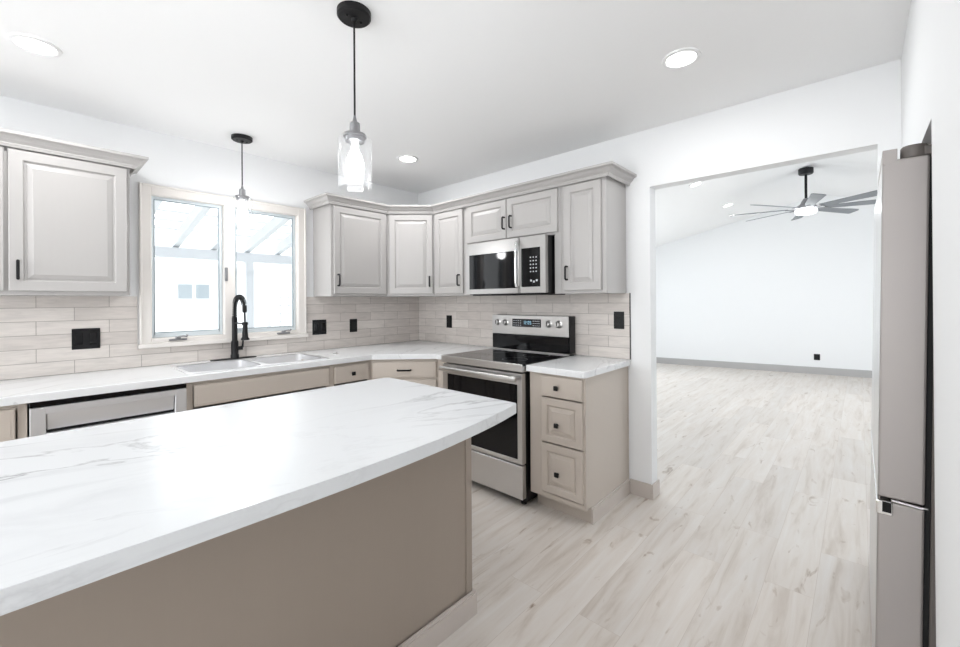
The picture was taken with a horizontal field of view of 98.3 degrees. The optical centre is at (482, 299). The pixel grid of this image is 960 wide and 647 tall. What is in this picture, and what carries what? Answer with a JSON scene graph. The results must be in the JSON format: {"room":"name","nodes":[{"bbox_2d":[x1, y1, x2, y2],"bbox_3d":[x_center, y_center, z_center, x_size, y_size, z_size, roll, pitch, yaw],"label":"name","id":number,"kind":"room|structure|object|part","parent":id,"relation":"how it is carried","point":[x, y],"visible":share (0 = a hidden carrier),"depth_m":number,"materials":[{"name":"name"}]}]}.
{"room":"kitchen","nodes":[
{"label":"kitchen","id":0,"kind":"room"},
{"bbox_2d":[0,95,417,436],"bbox_3d":[-2.526,0.120,2.416,0.120,2.455,5.600,0,0,42],"label":"wall","id":1,"kind":"structure","parent":0,"point":[175,162],"depth_m":2.88,"materials":[{"name":"white paint"}]},
{"bbox_2d":[0,145,129,295],"bbox_3d":[-2.456,-0.397,2.135,0.349,0.749,0.962,0,0,42],"label":"upper cabinet","id":2,"kind":"object","parent":1,"relation":"attached to","point":[65,221],"visible":0.93,"depth_m":2.19,"materials":[{"name":"beige paint"}]},
{"bbox_3d":[-2.512,-0.397,1.879,0.019,0.709,0.458,0,0,42],"label":"door","id":3,"kind":"part","parent":2,"relation":"part of","materials":[{"name":"beige paint"}]},
{"bbox_3d":[-2.306,-0.151,2.063,0.034,0.101,0.013,0,0,42],"label":"handle","id":4,"kind":"part","parent":2,"relation":"part of","materials":[{"name":"black metal"}]},
{"bbox_2d":[0,128,148,175],"bbox_3d":[-2.428,-0.791,2.159,0.380,0.069,1.038,0,0,42],"label":"crown molding","id":5,"kind":"structure","parent":1,"relation":"attached to","point":[10,138],"depth_m":2.19,"materials":[{"name":"beige paint"}]},
{"bbox_2d":[0,296,418,379],"bbox_3d":[-1.909,0.203,2.998,0.008,0.453,3.692,0,0,42],"label":"tile backsplash","id":6,"kind":"structure","parent":1,"relation":"attached to","point":[36,331],"depth_m":2.59,"materials":[{"name":"beige tile"}]},
{"bbox_2d":[72,328,99,349],"bbox_3d":[-2.367,0.232,2.482,0.008,0.123,0.124,0,0,42],"label":"light switch","id":7,"kind":"object","parent":6,"relation":"attached to","point":[85,338],"visible":1,"depth_m":2.48,"materials":[{"name":"black plastic"}]},
{"bbox_2d":[312,320,325,334],"bbox_3d":[-1.393,0.233,3.554,0.008,0.126,0.124,0,0,42],"label":"light switch","id":8,"kind":"object","parent":6,"relation":"attached to","point":[318,326],"visible":1,"depth_m":3.54,"materials":[{"name":"black plastic"}]},
{"bbox_2d":[350,319,356,331],"bbox_3d":[-1.175,0.233,3.792,0.008,0.119,0.075,0,0,42],"label":"wall outlet","id":9,"kind":"object","parent":6,"relation":"attached to","point":[353,322],"visible":1,"depth_m":3.79,"materials":[{"name":"black plastic"}]},
{"bbox_2d":[138,182,307,348],"bbox_3d":[-1.869,-0.222,3.095,0.163,1.068,1.103,0,0,42],"label":"window","id":10,"kind":"structure","parent":1,"relation":"in","point":[227,206],"depth_m":3.03,"materials":[{"name":"white paint"}]},
{"bbox_3d":[-2.067,-0.220,2.913,0.035,0.943,0.419,0,0,42],"label":"sash","id":11,"kind":"part","parent":10,"relation":"part of","materials":[{"name":"white plastic"}]},
{"bbox_3d":[-1.823,0.296,3.056,0.020,0.030,1.103,0,0,42],"label":"sill","id":12,"kind":"part","parent":10,"relation":"part of","materials":[{"name":"white paint"}]},
{"bbox_3d":[-1.722,-0.222,3.292,0.035,0.943,0.465,0,0,42],"label":"sash","id":13,"kind":"part","parent":10,"relation":"part of","materials":[{"name":"white plastic"}]},
{"bbox_2d":[313,204,386,296],"bbox_3d":[-1.124,-0.404,3.601,0.349,0.749,0.534,0,0,42],"label":"upper cabinet","id":14,"kind":"object","parent":1,"relation":"attached to","point":[350,244],"visible":0.9,"depth_m":3.46,"materials":[{"name":"beige paint"}]},
{"bbox_3d":[-1.026,-0.405,3.514,0.019,0.709,0.493,0,0,42],"label":"door","id":15,"kind":"part","parent":14,"relation":"part of","materials":[{"name":"beige paint"}]},
{"bbox_2d":[304,161,636,213],"bbox_3d":[-0.183,-0.805,3.259,2.614,0.069,0.748,0,0,19],"label":"crown molding","id":16,"kind":"structure","parent":14,"relation":"attached to","point":[611,169],"depth_m":3.22,"materials":[{"name":"beige paint"}]},
{"bbox_2d":[380,214,438,296],"bbox_3d":[-0.647,-0.407,3.936,0.604,0.749,0.600,0,0,42],"label":"upper cabinet","id":17,"kind":"object","parent":1,"relation":"attached to","point":[410,237],"visible":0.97,"depth_m":3.71,"materials":[{"name":"beige paint"}]},
{"bbox_2d":[0,0,910,193],"bbox_3d":[-1.226,-1.169,1.092,3.800,0.100,5.600,0,0,42],"label":"ceiling","id":18,"kind":"structure","parent":0,"point":[468,89],"depth_m":2.00,"materials":[{"name":"white paint"}]},
{"bbox_2d":[7,33,62,56],"bbox_3d":[-1.949,-1.108,1.813,0.166,0.008,0.166,0,0,42],"label":"recessed light","id":19,"kind":"object","parent":18,"relation":"in","point":[30,43],"visible":1,"depth_m":1.80,"materials":[{"name":"white plastic"}]},
{"bbox_2d":[14,37,55,53],"bbox_3d":[-1.949,-1.109,1.813,0.124,0.006,0.124,0,0,42],"label":"diffuser","id":20,"kind":"object","parent":19,"relation":"attached to","point":[33,45],"depth_m":1.81,"materials":[{"name":"white plastic"}]},
{"bbox_2d":[231,133,252,221],"bbox_3d":[-1.641,-0.806,2.839,0.128,0.614,0.128,0,0,42],"label":"pendant light","id":21,"kind":"object","parent":18,"relation":"hanging from","point":[242,213],"visible":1,"depth_m":2.82,"materials":[{"name":"black metal"}]},
{"bbox_3d":[-1.642,-0.919,2.839,0.007,0.329,0.007,0,0,20],"label":"cord","id":22,"kind":"part","parent":21,"relation":"part of","materials":[{"name":"black metal"}]},
{"bbox_3d":[-1.639,-0.604,2.839,0.072,0.140,0.072,0,0,42],"label":"bulb","id":23,"kind":"part","parent":21,"relation":"part of","materials":[{"name":"white glass"}]},
{"bbox_2d":[337,0,370,179],"bbox_3d":[-0.498,-0.779,1.620,0.128,0.688,0.128,0,0,42],"label":"pendant light","id":24,"kind":"object","parent":18,"relation":"hanging from","point":[354,14],"visible":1,"depth_m":1.60,"materials":[{"name":"white glass"}]},
{"bbox_3d":[-0.499,-0.892,1.621,0.007,0.403,0.007,0,0,-25],"label":"cord","id":25,"kind":"part","parent":24,"relation":"part of","materials":[{"name":"black metal"}]},
{"bbox_3d":[-0.496,-0.540,1.620,0.072,0.140,0.072,0,0,42],"label":"bulb","id":26,"kind":"part","parent":24,"relation":"part of","materials":[{"name":"white glass"}]},
{"bbox_2d":[397,155,417,162],"bbox_3d":[-0.591,-1.115,3.292,0.166,0.008,0.166,0,0,42],"label":"recessed light","id":27,"kind":"object","parent":18,"relation":"in","point":[403,158],"visible":1,"depth_m":3.28,"materials":[{"name":"white plastic"}]},
{"bbox_2d":[400,157,415,161],"bbox_3d":[-0.591,-1.116,3.292,0.124,0.006,0.124,0,0,42],"label":"diffuser","id":28,"kind":"object","parent":27,"relation":"attached to","point":[403,159],"depth_m":3.29,"materials":[{"name":"white plastic"}]},
{"bbox_2d":[662,47,700,68],"bbox_3d":[0.931,-1.128,1.945,0.166,0.008,0.166,0,0,42],"label":"recessed light","id":29,"kind":"object","parent":18,"relation":"in","point":[683,57],"visible":1,"depth_m":1.94,"materials":[{"name":"white plastic"}]},
{"bbox_2d":[667,51,695,65],"bbox_3d":[0.931,-1.129,1.945,0.124,0.006,0.124,0,0,42],"label":"diffuser","id":30,"kind":"object","parent":29,"relation":"attached to","point":[678,58],"depth_m":1.94,"materials":[{"name":"white plastic"}]},
{"bbox_2d":[437,363,871,646],"bbox_3d":[2.236,1.345,3.093,7.000,0.060,13.200,0,0,42],"label":"floor","id":31,"kind":"structure","parent":0,"point":[756,533],"depth_m":2.30,"materials":[{"name":"beige wood"}]},
{"bbox_2d":[0,403,26,441],"bbox_3d":[-2.561,0.909,1.786,0.647,0.876,0.816,0,0,42],"label":"base cabinet","id":32,"kind":"object","parent":31,"relation":"on","point":[13,418],"visible":0.13,"depth_m":1.86,"materials":[{"name":"beige paint"}]},
{"bbox_3d":[-2.336,0.560,1.610,0.020,0.140,0.700,0,0,42],"label":"drawer","id":33,"kind":"part","parent":32,"relation":"part of","materials":[{"name":"beige paint"}]},
{"bbox_2d":[29,383,186,436],"bbox_3d":[-2.082,0.907,2.313,0.625,0.874,0.596,0,0,42],"label":"dishwasher","id":34,"kind":"object","parent":31,"relation":"on","point":[59,415],"visible":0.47,"depth_m":2.08,"materials":[{"name":"silver metal"}]},
{"bbox_3d":[-1.866,0.567,2.115,0.032,0.079,0.482,0,0,42],"label":"handle","id":35,"kind":"part","parent":34,"relation":"part of","materials":[{"name":"silver metal"}]},
{"bbox_2d":[0,437,476,646],"bbox_3d":[-0.911,0.896,1.252,0.626,0.876,1.945,0,0,42],"label":"kitchen island","id":36,"kind":"object","parent":31,"relation":"on","point":[385,560],"visible":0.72,"depth_m":1.25,"materials":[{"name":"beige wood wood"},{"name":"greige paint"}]},
{"bbox_2d":[0,378,515,615],"bbox_3d":[-0.850,0.439,1.153,0.987,0.038,2.085,0,0,42],"label":"island countertop","id":37,"kind":"structure","parent":36,"relation":"on","point":[83,506],"depth_m":1.04,"materials":[{"name":"stone"}]},
{"bbox_3d":[-0.908,1.284,1.251,0.626,0.100,1.945,0,0,42],"label":"skirting","id":38,"kind":"part","parent":36,"relation":"part of","materials":[{"name":"beige paint"}]},
{"bbox_3d":[-0.066,0.841,1.758,0.030,0.775,0.034,0,0,42],"label":"corner trim","id":39,"kind":"part","parent":36,"relation":"part of","materials":[{"name":"beige paint"}]},
{"bbox_2d":[186,359,329,410],"bbox_3d":[-1.589,0.904,2.856,0.647,0.876,0.858,0,0,42],"label":"base cabinet","id":40,"kind":"object","parent":31,"relation":"on","point":[209,393],"visible":0.06,"depth_m":2.62,"materials":[{"name":"beige paint"}]},
{"bbox_2d":[330,360,370,386],"bbox_3d":[-1.187,0.901,3.298,0.647,0.876,0.336,0,0,42],"label":"base cabinet","id":41,"kind":"object","parent":31,"relation":"on","point":[351,372],"visible":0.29,"depth_m":3.09,"materials":[{"name":"beige paint"}]},
{"bbox_3d":[-0.976,0.547,3.106,0.020,0.125,0.280,0,0,42],"label":"drawer","id":42,"kind":"part","parent":41,"relation":"part of","materials":[{"name":"beige paint"}]},
{"bbox_2d":[370,359,446,387],"bbox_3d":[-0.585,0.898,3.635,1.084,0.876,0.972,0,0,42],"label":"base cabinet","id":43,"kind":"object","parent":31,"relation":"on","point":[422,371],"visible":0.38,"depth_m":3.23,"materials":[{"name":"beige paint"}]},
{"bbox_2d":[0,340,496,406],"bbox_3d":[-1.503,0.445,2.630,1.085,0.038,3.692,0,0,42],"label":"countertop","id":44,"kind":"structure","parent":43,"relation":"on","point":[54,387],"depth_m":2.40,"materials":[{"name":"stone"}]},
{"bbox_2d":[210,294,256,360],"bbox_3d":[-1.725,0.195,2.945,0.268,0.467,0.300,0,0,42],"label":"sink faucet","id":45,"kind":"object","parent":44,"relation":"on","point":[235,347],"visible":0.99,"depth_m":3.00,"materials":[{"name":"black metal"}]},
{"bbox_3d":[-1.802,0.425,3.016,0.056,0.007,0.300,0,0,42],"label":"deck plate","id":46,"kind":"part","parent":45,"relation":"part of","materials":[{"name":"black metal"}]},
{"bbox_3d":[-1.769,0.318,3.043,0.041,0.099,0.032,0,0,-33],"label":"lever","id":47,"kind":"part","parent":45,"relation":"part of","materials":[{"name":"black metal"}]},
{"bbox_3d":[-1.710,0.165,2.937,0.216,0.018,0.038,0,0,42],"label":"holder arm","id":48,"kind":"part","parent":45,"relation":"part of","materials":[{"name":"black metal"}]},
{"bbox_2d":[170,353,328,373],"bbox_3d":[-1.562,0.518,2.848,0.460,0.189,0.865,0,0,42],"label":"sink","id":49,"kind":"object","parent":44,"relation":"in","point":[195,368],"visible":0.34,"depth_m":2.90,"materials":[{"name":"white ceramic"}]},
{"bbox_3d":[-1.702,0.519,2.690,0.395,0.188,0.394,0,0,42],"label":"bowl","id":50,"kind":"part","parent":49,"relation":"part of","materials":[{"name":"white ceramic"}]},
{"bbox_3d":[-1.419,0.517,3.001,0.395,0.188,0.388,0,0,42],"label":"bowl","id":51,"kind":"part","parent":49,"relation":"part of","materials":[{"name":"white ceramic"}]},
{"bbox_3d":[-0.607,0.544,3.239,0.495,0.125,0.020,0,0,-3],"label":"drawer","id":52,"kind":"part","parent":43,"relation":"part of","materials":[{"name":"beige paint"}]},
{"bbox_3d":[-0.605,0.915,3.239,0.495,0.580,0.019,0,0,-3],"label":"door","id":53,"kind":"part","parent":43,"relation":"part of","materials":[{"name":"beige paint"}]},
{"bbox_2d":[439,315,574,504],"bbox_3d":[0.181,0.727,3.107,0.758,1.205,0.716,0,0,42],"label":"electric range","id":54,"kind":"object","parent":31,"relation":"on","point":[501,453],"visible":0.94,"depth_m":2.87,"materials":[{"name":"silver metal"}]},
{"bbox_3d":[-0.043,0.504,2.863,0.716,0.034,0.056,0,0,42],"label":"handle","id":55,"kind":"part","parent":54,"relation":"part of","materials":[{"name":"silver metal"}]},
{"bbox_3d":[-0.013,0.437,2.896,0.758,0.050,0.048,0,0,42],"label":"trim","id":56,"kind":"part","parent":54,"relation":"part of","materials":[{"name":"silver metal"}]},
{"bbox_3d":[-0.009,0.763,2.898,0.740,0.578,0.040,0,0,42],"label":"oven door","id":57,"kind":"part","parent":54,"relation":"part of","materials":[{"name":"silver metal"}]},
{"bbox_3d":[0.123,0.187,3.501,0.060,0.060,0.031,0,0,42],"label":"knob","id":58,"kind":"part","parent":54,"relation":"part of","materials":[{"name":"silver metal"}]},
{"bbox_3d":[-0.006,1.169,2.897,0.740,0.213,0.040,0,0,42],"label":"storage drawer","id":59,"kind":"part","parent":54,"relation":"part of","materials":[{"name":"silver metal"}]},
{"bbox_3d":[0.184,0.187,3.445,0.060,0.060,0.031,0,0,42],"label":"knob","id":60,"kind":"part","parent":54,"relation":"part of","materials":[{"name":"silver metal"}]},
{"bbox_2d":[446,348,573,365],"bbox_3d":[0.192,0.418,3.121,0.756,0.010,0.642,0,0,42],"label":"cooktop","id":61,"kind":"object","parent":54,"relation":"in","point":[492,356],"depth_m":3.04,"materials":[{"name":"black glass"}]},
{"bbox_3d":[0.359,0.407,3.305,0.756,0.008,0.008,0,0,42],"label":"trim","id":62,"kind":"part","parent":54,"relation":"part of","materials":[{"name":"silver metal"}]},
{"bbox_3d":[0.362,0.202,3.309,0.744,0.157,0.008,0,0,42],"label":"control panel","id":63,"kind":"part","parent":54,"relation":"part of","materials":[{"name":"silver metal"}]},
{"bbox_3d":[0.364,0.340,3.309,0.741,0.116,0.005,0,0,42],"label":"panel","id":64,"kind":"part","parent":54,"relation":"part of","materials":[{"name":"black glass"}]},
{"bbox_3d":[0.498,0.184,3.160,0.060,0.060,0.031,0,0,42],"label":"knob","id":65,"kind":"part","parent":54,"relation":"part of","materials":[{"name":"silver metal"}]},
{"bbox_3d":[0.562,0.184,3.102,0.060,0.060,0.031,0,0,42],"label":"knob","id":66,"kind":"part","parent":54,"relation":"part of","materials":[{"name":"silver metal"}]},
{"bbox_2d":[530,366,629,524],"bbox_3d":[0.643,0.888,2.737,0.402,0.876,0.648,0,0,42],"label":"base cabinet","id":67,"kind":"object","parent":31,"relation":"on","point":[579,427],"visible":0.9,"depth_m":2.54,"materials":[{"name":"beige paint"}]},
{"bbox_3d":[0.459,0.839,2.543,0.390,0.776,0.019,0,0,42],"label":"frame","id":68,"kind":"part","parent":67,"relation":"part of","materials":[{"name":"beige paint"}]},
{"bbox_3d":[0.475,0.530,2.500,0.284,0.127,0.020,0,0,42],"label":"drawer","id":69,"kind":"part","parent":67,"relation":"part of","materials":[{"name":"beige paint"}]},
{"bbox_3d":[0.479,1.034,2.500,0.284,0.302,0.019,0,0,42],"label":"drawer","id":70,"kind":"part","parent":67,"relation":"part of","materials":[{"name":"beige paint"}]},
{"bbox_3d":[0.477,0.738,2.500,0.284,0.272,0.019,0,0,42],"label":"drawer","id":71,"kind":"part","parent":67,"relation":"part of","materials":[{"name":"beige paint"}]},
{"bbox_2d":[526,355,629,378],"bbox_3d":[0.645,0.430,2.739,0.410,0.038,0.640,0,0,42],"label":"countertop","id":72,"kind":"structure","parent":67,"relation":"on","point":[577,366],"depth_m":2.61,"materials":[{"name":"stone"}]},
{"bbox_3d":[0.603,0.838,2.409,0.004,0.775,0.013,0,0,42],"label":"trim","id":73,"kind":"part","parent":67,"relation":"part of","materials":[{"name":"beige paint"}]},
{"bbox_3d":[0.826,1.274,2.645,0.014,0.100,0.531,0,0,42],"label":"skirting","id":74,"kind":"part","parent":67,"relation":"part of","materials":[{"name":"beige paint"}]},
{"bbox_3d":[0.998,0.835,2.843,0.004,0.775,0.013,0,0,42],"label":"trim","id":75,"kind":"part","parent":67,"relation":"part of","materials":[{"name":"beige paint"}]},
{"bbox_2d":[869,143,935,646],"bbox_3d":[1.847,0.422,1.320,0.879,1.762,0.916,1,1,42],"label":"refrigerator","id":76,"kind":"object","parent":31,"relation":"on","point":[902,486],"visible":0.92,"depth_m":1.24,"materials":[{"name":"grey metal"}]},
{"bbox_3d":[1.523,0.958,1.621,0.002,0.595,0.902,1,1,42],"label":"panel","id":77,"kind":"part","parent":76,"relation":"part of","materials":[{"name":"silver metal"}]},
{"bbox_3d":[1.681,0.092,1.782,0.002,1.015,0.445,1,1,42],"label":"panel","id":78,"kind":"part","parent":76,"relation":"part of","materials":[{"name":"silver metal"}]},
{"bbox_3d":[1.374,0.094,1.444,0.002,1.015,0.445,1,1,42],"label":"panel","id":79,"kind":"part","parent":76,"relation":"part of","materials":[{"name":"silver metal"}]},
{"bbox_3d":[1.536,0.635,1.606,0.037,0.042,0.913,1,1,42],"label":"handle","id":80,"kind":"part","parent":76,"relation":"part of","materials":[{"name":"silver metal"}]},
{"bbox_3d":[1.561,0.938,1.587,0.100,0.647,0.910,1,1,42],"label":"freezer drawer","id":81,"kind":"part","parent":76,"relation":"part of","materials":[{"name":"grey metal"}]},
{"bbox_3d":[1.411,0.089,1.410,0.100,1.028,0.453,1,1,42],"label":"door","id":82,"kind":"part","parent":76,"relation":"part of","materials":[{"name":"grey metal"}]},
{"bbox_2d":[418,59,901,485],"bbox_3d":[1.697,-0.246,2.292,6.300,3.128,0.100,0,0,42],"label":"wall","id":83,"kind":"structure","parent":0,"point":[859,111],"depth_m":2.58,"materials":[{"name":"white paint"}]},
{"bbox_2d":[435,207,472,295],"bbox_3d":[-0.201,-0.411,3.700,0.378,0.749,0.349,0,0,42],"label":"upper cabinet","id":84,"kind":"object","parent":83,"relation":"attached to","point":[450,254],"visible":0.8,"depth_m":3.58,"materials":[{"name":"beige paint"}]},
{"bbox_3d":[-0.204,-0.167,3.491,0.013,0.101,0.034,0,0,42],"label":"handle","id":85,"kind":"part","parent":84,"relation":"part of","materials":[{"name":"black metal"}]},
{"bbox_2d":[465,186,561,294],"bbox_3d":[0.282,-0.415,3.261,0.925,0.749,0.349,0,0,42],"label":"upper cabinet","id":86,"kind":"object","parent":83,"relation":"attached to","point":[538,212],"visible":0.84,"depth_m":3.08,"materials":[{"name":"beige paint"}]},
{"bbox_3d":[0.032,-0.617,3.311,0.414,0.301,0.019,0,0,42],"label":"door","id":87,"kind":"part","parent":86,"relation":"part of","materials":[{"name":"beige paint"}]},
{"bbox_3d":[0.157,-0.586,3.161,0.013,0.101,0.034,0,0,42],"label":"handle","id":88,"kind":"part","parent":86,"relation":"part of","materials":[{"name":"black metal"}]},
{"bbox_3d":[0.206,-0.588,3.116,0.013,0.101,0.034,0,0,42],"label":"handle","id":89,"kind":"part","parent":86,"relation":"part of","materials":[{"name":"black metal"}]},
{"bbox_3d":[0.205,-0.621,3.179,0.925,0.336,0.019,0,0,42],"label":"frame","id":90,"kind":"part","parent":86,"relation":"part of","materials":[{"name":"beige paint"}]},
{"bbox_2d":[467,234,564,295],"bbox_3d":[0.269,-0.241,3.209,0.751,0.412,0.440,0,0,42],"label":"microwave","id":91,"kind":"object","parent":86,"relation":"attached to","point":[520,266],"visible":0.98,"depth_m":3.02,"materials":[{"name":"silver metal"}]},
{"bbox_3d":[0.082,-0.246,3.167,0.530,0.400,0.032,0,0,42],"label":"door","id":92,"kind":"part","parent":91,"relation":"part of","materials":[{"name":"silver metal"}]},
{"bbox_3d":[0.246,-0.254,2.965,0.021,0.340,0.048,0,0,42],"label":"handle","id":93,"kind":"part","parent":91,"relation":"part of","materials":[{"name":"silver metal"}]},
{"bbox_3d":[0.361,-0.248,2.913,0.218,0.400,0.032,0,0,42],"label":"control panel","id":94,"kind":"part","parent":91,"relation":"part of","materials":[{"name":"silver metal"}]},
{"bbox_3d":[0.354,-0.620,3.017,0.448,0.301,0.019,0,0,42],"label":"door","id":95,"kind":"part","parent":86,"relation":"part of","materials":[{"name":"beige paint"}]},
{"bbox_2d":[419,293,630,359],"bbox_3d":[0.173,0.187,3.605,2.272,0.456,0.010,0,0,42],"label":"tile backsplash","id":96,"kind":"structure","parent":83,"relation":"attached to","point":[596,335],"depth_m":3.37,"materials":[{"name":"beige tile"}]},
{"bbox_2d":[446,315,451,327],"bbox_3d":[-0.324,0.211,4.046,0.075,0.121,0.008,0,0,42],"label":"wall outlet","id":97,"kind":"object","parent":96,"relation":"attached to","point":[448,317],"visible":1,"depth_m":4.04,"materials":[{"name":"black plastic"}]},
{"bbox_2d":[614,312,623,328],"bbox_3d":[0.949,0.141,2.888,0.075,0.120,0.008,0,0,42],"label":"wall outlet","id":98,"kind":"object","parent":96,"relation":"attached to","point":[618,316],"visible":1,"depth_m":2.88,"materials":[{"name":"black plastic"}]},
{"bbox_2d":[616,315,620,324],"bbox_3d":[0.947,0.141,2.886,0.034,0.068,0.002,0,0,42],"label":"receptacle","id":99,"kind":"object","parent":98,"relation":"attached to","point":[618,317],"depth_m":2.89,"materials":[{"name":"black plastic"}]},
{"bbox_3d":[1.012,0.180,2.842,0.004,0.456,0.010,0,0,42],"label":"edge trim","id":100,"kind":"part","parent":96,"relation":"part of","materials":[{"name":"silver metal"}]},
{"bbox_2d":[561,176,625,293],"bbox_3d":[0.747,-0.419,2.838,0.330,0.749,0.349,0,0,42],"label":"upper cabinet","id":101,"kind":"object","parent":83,"relation":"attached to","point":[593,211],"visible":0.89,"depth_m":2.73,"materials":[{"name":"beige paint"}]},
{"bbox_3d":[0.562,-0.181,2.795,0.013,0.101,0.034,0,0,42],"label":"handle","id":102,"kind":"part","parent":101,"relation":"part of","materials":[{"name":"black metal"}]},
{"bbox_3d":[0.658,-0.418,2.742,0.272,0.709,0.019,0,0,42],"label":"door","id":103,"kind":"part","parent":101,"relation":"part of","materials":[{"name":"beige paint"}]},
{"bbox_2d":[630,479,659,499],"bbox_3d":[1.108,1.272,2.834,0.157,0.100,0.126,0,0,42],"label":"baseboard","id":104,"kind":"structure","parent":83,"relation":"attached to","point":[642,489],"depth_m":2.78,"materials":[{"name":"beige paint"}]},
{"bbox_2d":[656,195,874,370],"bbox_3d":[5.945,-0.294,7.263,7.027,3.178,0.118,0,0,32],"label":"wall","id":105,"kind":"structure","parent":0,"point":[776,289],"depth_m":7.59,"materials":[{"name":"white paint"}]},
{"bbox_2d":[656,357,871,377],"bbox_3d":[5.911,1.235,7.211,6.805,0.120,0.013,0,0,32],"label":"baseboard","id":106,"kind":"structure","parent":105,"relation":"attached to","point":[723,364],"depth_m":7.61,"materials":[{"name":"grey paint"}]},
{"bbox_2d":[814,354,819,359],"bbox_3d":[5.844,0.998,7.255,0.085,0.105,0.008,0,0,32],"label":"wall outlet","id":107,"kind":"object","parent":105,"relation":"attached to","point":[816,356],"visible":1,"depth_m":7.25,"materials":[{"name":"black plastic"}]},
{"bbox_2d":[655,149,876,246],"bbox_3d":[4.097,-1.412,5.240,6.900,1.021,7.500,0,0,42],"label":"ceiling","id":108,"kind":"structure","parent":0,"point":[681,211],"depth_m":6.25,"materials":[{"name":"white paint"}]},
{"bbox_2d":[689,181,701,186],"bbox_3d":[2.795,-1.516,5.446,0.160,0.048,0.166,0,0,38],"label":"recessed light","id":109,"kind":"object","parent":108,"relation":"in","point":[694,184],"visible":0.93,"depth_m":5.44,"materials":[{"name":"white plastic"}]},
{"bbox_2d":[729,167,876,220],"bbox_3d":[4.427,-1.479,5.682,1.703,0.630,1.703,0,0,8],"label":"ceiling fan","id":110,"kind":"object","parent":108,"relation":"hanging from","point":[808,206],"visible":0.98,"depth_m":5.57,"materials":[{"name":"black metal"}]},
{"bbox_3d":[3.954,-1.249,5.959,0.700,0.040,0.144,0,0,30],"label":"blade","id":111,"kind":"part","parent":110,"relation":"part of","materials":[{"name":"grey wood"}]},
{"bbox_3d":[3.897,-1.249,5.542,0.700,0.040,0.144,0,0,-15],"label":"blade","id":112,"kind":"part","parent":110,"relation":"part of","materials":[{"name":"grey wood"}]},
{"bbox_3d":[4.706,-1.254,6.157,0.144,0.040,0.700,0,0,30],"label":"blade","id":113,"kind":"part","parent":110,"relation":"part of","materials":[{"name":"grey wood"}]},
{"bbox_3d":[4.426,-1.541,5.683,0.031,0.370,0.031,0,0,42],"label":"rod","id":114,"kind":"part","parent":110,"relation":"part of","materials":[{"name":"black metal"}]},
{"bbox_3d":[4.151,-1.252,5.207,0.144,0.040,0.700,0,0,30],"label":"blade","id":115,"kind":"part","parent":110,"relation":"part of","materials":[{"name":"grey wood"}]},
{"bbox_3d":[4.960,-1.256,5.822,0.700,0.040,0.144,0,0,-15],"label":"blade","id":116,"kind":"part","parent":110,"relation":"part of","materials":[{"name":"grey wood"}]},
{"bbox_3d":[4.568,-1.254,5.150,0.144,0.040,0.700,0,0,-15],"label":"blade","id":117,"kind":"part","parent":110,"relation":"part of","materials":[{"name":"grey wood"}]},
{"bbox_3d":[4.904,-1.256,5.405,0.700,0.040,0.144,0,0,30],"label":"blade","id":118,"kind":"part","parent":110,"relation":"part of","materials":[{"name":"grey wood"}]},
{"bbox_2d":[901,0,959,646],"bbox_3d":[0.174,0.097,-0.107,0.100,2.455,5.499,0,0,42],"label":"wall","id":119,"kind":"structure","parent":0,"point":[930,57],"depth_m":1.01,"materials":[{"name":"white paint"}]},
{"bbox_3d":[-7.299,1.591,9.059,15.860,0.100,26.000,0,0,42],"label":"floor","id":120,"kind":"structure","parent":0,"visible":0},
{"bbox_2d":[155,200,290,327],"bbox_3d":[-2.223,0.024,5.113,2.900,2.950,7.000,0,0,42],"label":"patio cover","id":121,"kind":"object","parent":120,"relation":"on","point":[197,213],"visible":0.17,"depth_m":5.47,"materials":[{"name":"white wood"}]},
{"bbox_3d":[-3.343,0.484,5.958,0.100,2.050,0.100,0,0,42],"label":"post","id":122,"kind":"part","parent":121,"relation":"part of","materials":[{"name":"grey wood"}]},
{"bbox_2d":[155,225,291,331],"bbox_3d":[-7.327,-0.232,10.428,2.800,3.550,16.600,0,0,42],"label":"house","id":123,"kind":"object","parent":120,"relation":"on","point":[186,290],"visible":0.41,"depth_m":9.85,"materials":[{"name":"white"}]},
{"bbox_3d":[-6.781,-0.192,9.485,0.014,0.320,0.260,0,0,42],"label":"pane","id":124,"kind":"part","parent":123,"relation":"part of","materials":[{"name":"clear glass"}]},
{"bbox_3d":[-6.552,-0.193,9.737,0.014,0.320,0.260,0,0,42],"label":"pane","id":125,"kind":"part","parent":123,"relation":"part of","materials":[{"name":"clear glass"}]},
{"bbox_2d":[266,287,291,326],"bbox_3d":[-3.425,0.637,8.209,0.050,1.750,1.560,0,0,42],"label":"lattice fence","id":126,"kind":"object","parent":120,"relation":"on","point":[269,289],"visible":0.22,"depth_m":7.76,"materials":[{"name":"grey wood"}]}
]}

